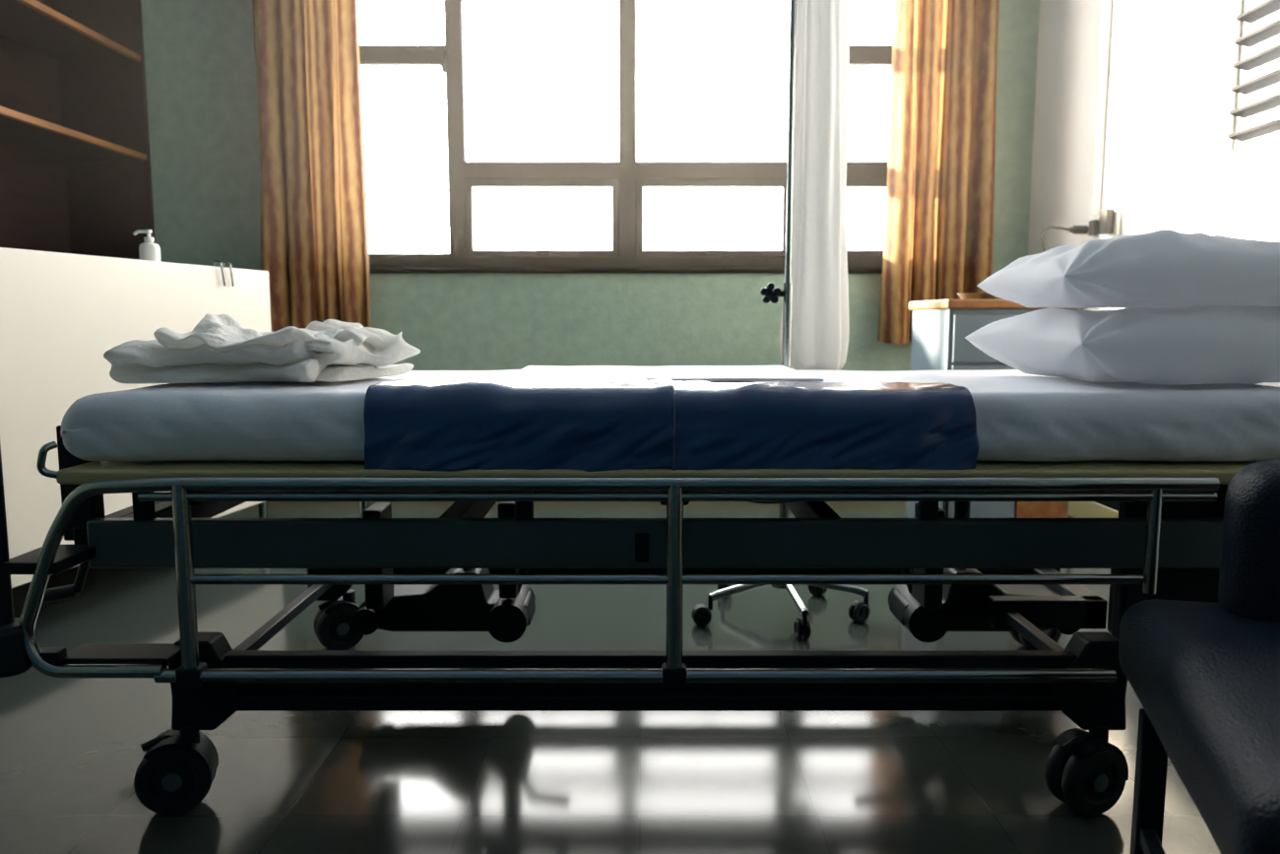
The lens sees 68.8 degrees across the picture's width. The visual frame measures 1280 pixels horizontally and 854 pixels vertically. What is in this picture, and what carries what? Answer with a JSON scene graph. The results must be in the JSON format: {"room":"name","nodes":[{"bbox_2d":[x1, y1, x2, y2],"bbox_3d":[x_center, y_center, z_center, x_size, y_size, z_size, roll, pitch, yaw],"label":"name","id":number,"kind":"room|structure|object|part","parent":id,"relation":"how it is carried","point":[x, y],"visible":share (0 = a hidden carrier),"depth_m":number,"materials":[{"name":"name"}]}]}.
{"room":"hospital room","nodes":[
{"label":"hospital room","id":0,"kind":"room"},
{"bbox_2d":[140,0,1039,371],"bbox_3d":[-0.440,-1.133,4.590,4.940,2.900,0.180,0,7,0],"label":"wall","id":1,"kind":"structure","parent":0,"point":[200,66],"depth_m":4.55,"materials":[{"name":"green paint"}]},
{"bbox_2d":[441,49,721,254],"bbox_3d":[-0.275,-1.316,4.495,1.341,0.955,0.048,0,7,1],"label":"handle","id":2,"kind":"object","parent":1,"relation":"attached to","point":[443,52],"visible":1,"depth_m":4.53,"materials":[{"name":"paint"}]},
{"bbox_2d":[358,0,892,267],"bbox_3d":[-0.060,-1.533,4.519,2.780,1.530,0.050,0,7,0],"label":"frame","id":3,"kind":"object","parent":1,"relation":"attached to","point":[627,169],"visible":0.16,"depth_m":4.53,"materials":[{"name":"paint"}]},
{"bbox_2d":[369,267,882,273],"bbox_3d":[-0.060,-0.763,4.583,2.840,0.025,0.120,0,7,0],"label":"sill","id":4,"kind":"structure","parent":1,"relation":"attached to","point":[371,270],"depth_m":4.52,"materials":[{"name":"paint"}]},
{"bbox_2d":[464,178,887,256],"bbox_3d":[0.210,-1.016,4.554,2.116,0.375,0.040,0,7,0],"label":"sash","id":5,"kind":"object","parent":1,"relation":"attached to","point":[470,183],"visible":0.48,"depth_m":4.52,"materials":[{"name":"paint"}]},
{"bbox_3d":[-0.075,-2.367,4.290,3.650,0.028,0.134,0,7,0],"label":"rail","id":6,"kind":"object","parent":1,"relation":"attached to","visible":0},
{"bbox_2d":[252,0,370,331],"bbox_3d":[-1.544,-1.357,4.340,0.516,1.978,0.164,0,7,0],"label":"window curtain","id":7,"kind":"object","parent":6,"relation":"hanging from","point":[315,255],"visible":0.93,"depth_m":4.34,"materials":[{"name":"brown fabric"}]},
{"bbox_2d":[877,0,999,344],"bbox_3d":[1.413,-1.367,4.335,0.536,1.958,0.152,0,7,0],"label":"window curtain","id":8,"kind":"object","parent":6,"relation":"hanging from","point":[939,211],"visible":0.92,"depth_m":4.33,"materials":[{"name":"brown fabric"}]},
{"bbox_2d":[0,501,1220,853],"bbox_3d":[-0.440,0.731,1.519,4.940,0.100,6.750,0,7,0],"label":"floor","id":9,"kind":"structure","parent":0,"point":[285,782],"depth_m":1.84,"materials":[{"name":"tile"}]},
{"bbox_2d":[0,0,155,259],"bbox_3d":[-2.535,-0.904,3.253,0.410,2.750,2.470,0,7,0],"label":"wooden bookcase","id":10,"kind":"object","parent":9,"relation":"on","point":[76,173],"visible":0.37,"depth_m":4.35,"materials":[{"name":"red wood"}]},
{"bbox_2d":[0,247,271,587],"bbox_3d":[-1.819,0.039,2.481,0.466,1.053,2.382,1,7,9],"label":"cabinet","id":11,"kind":"object","parent":9,"relation":"on","point":[60,313],"depth_m":2.57,"materials":[{"name":"laminate"}]},
{"bbox_2d":[132,229,160,261],"bbox_3d":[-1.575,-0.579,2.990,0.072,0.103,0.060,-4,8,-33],"label":"soap pump bottle","id":12,"kind":"object","parent":11,"relation":"on","point":[149,250],"visible":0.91,"depth_m":2.98,"materials":[{"name":"white plastic"}]},
{"bbox_3d":[-1.595,-0.621,2.989,0.049,0.018,0.010,0,7,0],"label":"spout","id":13,"kind":"part","parent":12,"relation":"part of","materials":[{"name":"white plastic"}]},
{"bbox_3d":[-1.570,-0.612,2.990,0.028,0.037,0.028,0,7,0],"label":"pump stem","id":14,"kind":"part","parent":12,"relation":"part of","materials":[{"name":"white plastic"}]},
{"bbox_2d":[0,365,1279,815],"bbox_3d":[0.003,0.218,1.974,2.518,0.815,1.004,0,7,0],"label":"hospital bed","id":15,"kind":"object","parent":9,"relation":"on","point":[1165,457],"visible":0.98,"depth_m":1.59,"materials":[{"name":"black metal"}]},
{"bbox_3d":[-1.040,0.106,1.502,0.031,0.485,0.032,0,7,0],"label":"foot post","id":16,"kind":"part","parent":15,"relation":"part of","materials":[{"name":"black paint"}]},
{"bbox_3d":[-0.912,0.378,1.569,0.265,0.030,0.090,0,7,0],"label":"foot bumper arm","id":17,"kind":"part","parent":15,"relation":"part of","materials":[{"name":"black paint"}]},
{"bbox_3d":[-0.814,0.566,1.628,0.071,0.097,0.078,5,8,34],"label":"caster stem","id":18,"kind":"part","parent":15,"relation":"part of","materials":[{"name":"black paint"}]},
{"bbox_2d":[143,728,218,780],"bbox_3d":[-0.809,0.573,1.630,0.124,0.075,0.067,-2,7,-14],"label":"hood","id":19,"kind":"object","parent":15,"relation":"attached to","point":[175,754],"depth_m":1.61,"materials":[{"name":"black paint"}]},
{"bbox_2d":[103,313,420,383],"bbox_3d":[-0.717,-0.165,1.884,0.530,0.128,0.437,0,7,-3],"label":"folded blanket","id":20,"kind":"object","parent":15,"relation":"on","point":[220,349],"visible":1,"depth_m":1.72,"materials":[{"name":"white fabric"}]},
{"bbox_3d":[-0.782,0.475,2.416,0.078,0.097,0.071,1,7,12],"label":"caster stem","id":21,"kind":"part","parent":15,"relation":"part of","materials":[{"name":"black paint"}]},
{"bbox_2d":[321,595,358,614],"bbox_3d":[-0.777,0.482,2.419,0.124,0.075,0.067,-4,7,-28],"label":"hood","id":22,"kind":"object","parent":15,"relation":"attached to","point":[345,605],"depth_m":2.39,"materials":[{"name":"black paint"}]},
{"bbox_3d":[-0.293,0.283,2.187,0.249,0.244,0.036,0,7,0],"label":"actuator arm","id":23,"kind":"part","parent":15,"relation":"part of","materials":[{"name":"black paint"}]},
{"bbox_3d":[-0.045,0.245,1.513,1.930,0.333,0.022,0,7,0],"label":"rail","id":24,"kind":"part","parent":15,"relation":"part of","materials":[{"name":"metal"}]},
{"bbox_3d":[-0.007,0.407,1.532,1.565,0.023,0.022,0,7,0],"label":"rail","id":25,"kind":"part","parent":15,"relation":"part of","materials":[{"name":"metal"}]},
{"bbox_3d":[0.010,0.172,2.436,1.620,0.220,0.020,0,7,0],"label":"rail","id":26,"kind":"part","parent":15,"relation":"part of","materials":[{"name":"metal"}]},
{"bbox_3d":[0.120,0.403,1.999,1.820,0.102,0.760,0,7,0],"label":"frame","id":27,"kind":"part","parent":15,"relation":"part of","materials":[{"name":"black paint"}]},
{"bbox_3d":[0.040,0.246,1.513,1.540,0.017,0.017,0,7,0],"label":"rail","id":28,"kind":"part","parent":15,"relation":"part of","materials":[{"name":"metal"}]},
{"bbox_3d":[0.107,-0.042,1.943,2.185,0.125,0.789,0,7,0],"label":"mattress","id":29,"kind":"part","parent":15,"relation":"part of","materials":[{"name":"white fabric"}]},
{"bbox_3d":[0.643,0.283,2.187,0.249,0.244,0.036,0,7,0],"label":"actuator arm","id":30,"kind":"part","parent":15,"relation":"part of","materials":[{"name":"black paint"}]},
{"bbox_3d":[0.772,0.566,1.625,0.071,0.097,0.078,4,8,29],"label":"caster stem","id":31,"kind":"part","parent":15,"relation":"part of","materials":[{"name":"black paint"}]},
{"bbox_2d":[1053,727,1128,779],"bbox_3d":[0.777,0.574,1.628,0.124,0.075,0.067,-2,7,-20],"label":"hood","id":32,"kind":"object","parent":15,"relation":"attached to","point":[1079,753],"depth_m":1.61,"materials":[{"name":"black paint"}]},
{"bbox_2d":[964,306,1279,384],"bbox_3d":[1.081,-0.179,1.872,0.688,0.162,0.543,0,7,0],"label":"pillow","id":33,"kind":"object","parent":15,"relation":"on","point":[1164,345],"visible":0.95,"depth_m":1.66,"materials":[{"name":"white fabric"}]},
{"bbox_2d":[976,229,1279,308],"bbox_3d":[1.090,-0.310,1.867,0.670,0.139,0.500,0,7,3],"label":"pillow","id":34,"kind":"object","parent":33,"relation":"on","point":[1160,268],"visible":0.9,"depth_m":1.66,"materials":[{"name":"white fabric"}]},
{"bbox_2d":[691,0,870,639],"bbox_3d":[0.426,-0.497,2.599,0.470,2.093,0.467,2,7,19],"label":"stand","id":35,"kind":"object","parent":9,"relation":"on","point":[859,610],"visible":0.79,"depth_m":2.59,"materials":[{"name":"metal"}]},
{"bbox_2d":[694,603,711,615],"bbox_3d":[0.172,0.514,2.610,0.054,0.033,0.029,0,7,-4],"label":"hood","id":36,"kind":"object","parent":35,"relation":"attached to","point":[700,608],"depth_m":2.60,"materials":[{"name":"black paint"}]},
{"bbox_3d":[0.185,0.500,2.608,0.037,0.062,0.031,0,7,0],"label":"caster stem","id":37,"kind":"part","parent":35,"relation":"part of","materials":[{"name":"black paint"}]},
{"bbox_2d":[717,583,727,588],"bbox_3d":[0.263,0.480,2.903,0.029,0.033,0.054,2,7,18],"label":"hood","id":38,"kind":"object","parent":35,"relation":"attached to","point":[720,586],"depth_m":2.88,"materials":[{"name":"black paint"}]},
{"bbox_3d":[0.304,0.452,2.652,0.240,0.059,0.022,-3,7,-24],"label":"leg","id":39,"kind":"part","parent":35,"relation":"part of","materials":[{"name":"metal"}]},
{"bbox_3d":[0.377,-0.371,2.605,0.060,0.036,0.036,0,7,0],"label":"height knob","id":40,"kind":"part","parent":35,"relation":"part of","materials":[{"name":"black paint"}]},
{"bbox_3d":[0.424,0.461,2.582,0.022,0.059,0.240,-1,7,-6],"label":"leg","id":41,"kind":"part","parent":35,"relation":"part of","materials":[{"name":"metal"}]},
{"bbox_2d":[794,617,810,633],"bbox_3d":[0.433,0.526,2.498,0.029,0.033,0.054,-1,7,-6],"label":"hood","id":42,"kind":"object","parent":35,"relation":"attached to","point":[801,624],"depth_m":2.47,"materials":[{"name":"black paint"}]},
{"bbox_3d":[0.433,0.515,2.483,0.031,0.062,0.037,0,7,0],"label":"caster stem","id":43,"kind":"part","parent":35,"relation":"part of","materials":[{"name":"black paint"}]},
{"bbox_3d":[0.528,0.450,2.674,0.240,0.059,0.022,1,7,12],"label":"leg","id":44,"kind":"part","parent":35,"relation":"part of","materials":[{"name":"metal"}]},
{"bbox_2d":[850,599,870,612],"bbox_3d":[0.620,0.510,2.644,0.054,0.033,0.029,-3,7,-28],"label":"hood","id":45,"kind":"object","parent":35,"relation":"attached to","point":[857,606],"depth_m":2.64,"materials":[{"name":"black paint"}]},
{"bbox_3d":[0.632,0.496,2.649,0.036,0.062,0.031,-3,7,-28],"label":"caster stem","id":46,"kind":"part","parent":35,"relation":"part of","materials":[{"name":"black paint"}]},
{"bbox_2d":[905,299,1087,517],"bbox_3d":[1.298,-0.009,3.491,0.485,0.918,0.482,0,7,0],"label":"base cabinet","id":47,"kind":"object","parent":9,"relation":"on","point":[940,327],"visible":0.31,"depth_m":3.30,"materials":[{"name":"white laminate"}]},
{"bbox_2d":[957,292,1003,299],"bbox_3d":[1.220,-0.465,3.329,0.186,0.022,0.116,0,7,0],"label":"dish","id":48,"kind":"object","parent":47,"relation":"on","point":[967,295],"visible":0.62,"depth_m":3.29,"materials":[{"name":"wood"}]},
{"bbox_3d":[1.202,0.084,3.286,0.235,0.600,0.018,0,7,0],"label":"door","id":49,"kind":"part","parent":47,"relation":"part of","materials":[{"name":"blue laminate"}]},
{"bbox_3d":[1.202,-0.306,3.241,0.235,0.165,0.018,0,7,0],"label":"drawer","id":50,"kind":"part","parent":47,"relation":"part of","materials":[{"name":"blue laminate"}]},
{"bbox_2d":[1118,458,1279,853],"bbox_3d":[0.996,0.406,0.984,0.800,0.667,0.640,2,7,17],"label":"armchair","id":51,"kind":"object","parent":9,"relation":"on","point":[1204,676],"visible":1,"depth_m":1.13,"materials":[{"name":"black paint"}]},
{"bbox_2d":[1118,598,1279,853],"bbox_3d":[0.958,0.349,0.990,0.720,0.145,0.640,2,7,17],"label":"seat cushion","id":52,"kind":"object","parent":51,"relation":"on","point":[1205,675],"depth_m":1.03,"materials":[{"name":"black leather"}]},
{"bbox_3d":[1.129,0.180,1.185,0.680,0.264,0.130,2,7,17],"label":"backrest","id":53,"kind":"part","parent":51,"relation":"part of","materials":[{"name":"black leather"}]},
{"bbox_2d":[1027,0,1279,511],"bbox_3d":[1.955,-0.756,1.322,0.150,2.900,6.400,0,7,0],"label":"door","id":54,"kind":"structure","parent":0,"point":[1171,162],"depth_m":3.44,"materials":[{"name":"white paint"}]},
{"bbox_2d":[1040,225,1071,251],"bbox_3d":[1.776,-0.278,3.969,0.197,1.133,0.022,0,7,0],"label":"cable","id":55,"kind":"object","parent":54,"relation":"attached to","point":[1050,226],"visible":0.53,"depth_m":3.91,"materials":[{"name":"grey plastic"}]},
{"bbox_2d":[1068,501,1118,517],"bbox_3d":[1.873,0.635,1.475,0.015,0.100,6.385,0,7,0],"label":"baseboard","id":56,"kind":"structure","parent":54,"relation":"attached to","point":[1076,509],"depth_m":3.88,"materials":[{"name":"beige wood"}]},
{"bbox_2d":[1080,210,1121,243],"bbox_3d":[1.871,-0.811,3.802,0.018,0.100,0.300,0,7,0],"label":"plate","id":57,"kind":"object","parent":54,"relation":"attached to","point":[1118,214],"visible":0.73,"depth_m":3.77,"materials":[{"name":"white plastic"}]},
{"bbox_2d":[1069,225,1087,234],"bbox_3d":[1.829,-0.823,3.901,0.067,0.036,0.036,0,7,0],"label":"outlet","id":58,"kind":"object","parent":57,"relation":"attached to","point":[1075,229],"visible":0.97,"depth_m":3.89,"materials":[{"name":"grey plastic"}]},
{"bbox_2d":[1088,208,1114,235],"bbox_3d":[1.846,-0.818,3.756,0.032,0.095,0.170,0,7,0],"label":"modules","id":59,"kind":"object","parent":57,"relation":"attached to","point":[1105,225],"visible":1,"depth_m":3.69,"materials":[{"name":"grey plastic"}]},
{"bbox_2d":[1091,0,1112,215],"bbox_3d":[1.867,-1.674,3.735,0.025,1.630,0.025,0,7,0],"label":"conduit","id":60,"kind":"object","parent":54,"relation":"attached to","point":[1107,13],"visible":0.86,"depth_m":3.77,"materials":[{"name":"white plastic"}]},
{"bbox_2d":[1232,0,1268,150],"bbox_3d":[1.935,-1.086,2.432,0.070,0.540,1.080,0,7,0],"label":"window","id":61,"kind":"structure","parent":54,"relation":"in","point":[1244,76],"depth_m":2.96,"materials":[{"name":"white glass"}]},
{"bbox_2d":[1227,0,1279,141],"bbox_3d":[1.893,-1.073,2.438,0.050,0.454,1.030,0,7,0],"label":"louvre slats","id":62,"kind":"object","parent":61,"relation":"attached to","point":[1268,7],"visible":1,"depth_m":2.85,"materials":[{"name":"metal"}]},
{"bbox_3d":[-0.440,-2.249,1.175,4.940,0.100,6.750,0,7,0],"label":"ceiling","id":63,"kind":"structure","parent":0,"visible":0},
{"bbox_3d":[1.040,-2.328,2.530,1.680,0.055,0.030,0,7,0],"label":"track","id":64,"kind":"object","parent":63,"relation":"attached to","visible":0},
{"bbox_2d":[779,0,849,370],"bbox_3d":[0.520,-1.225,2.656,0.194,2.155,0.107,-1,7,-12],"label":"privacy curtain","id":65,"kind":"object","parent":64,"relation":"hanging from","point":[820,327],"visible":0.98,"depth_m":2.69,"materials":[{"name":"white fabric"}]}
]}

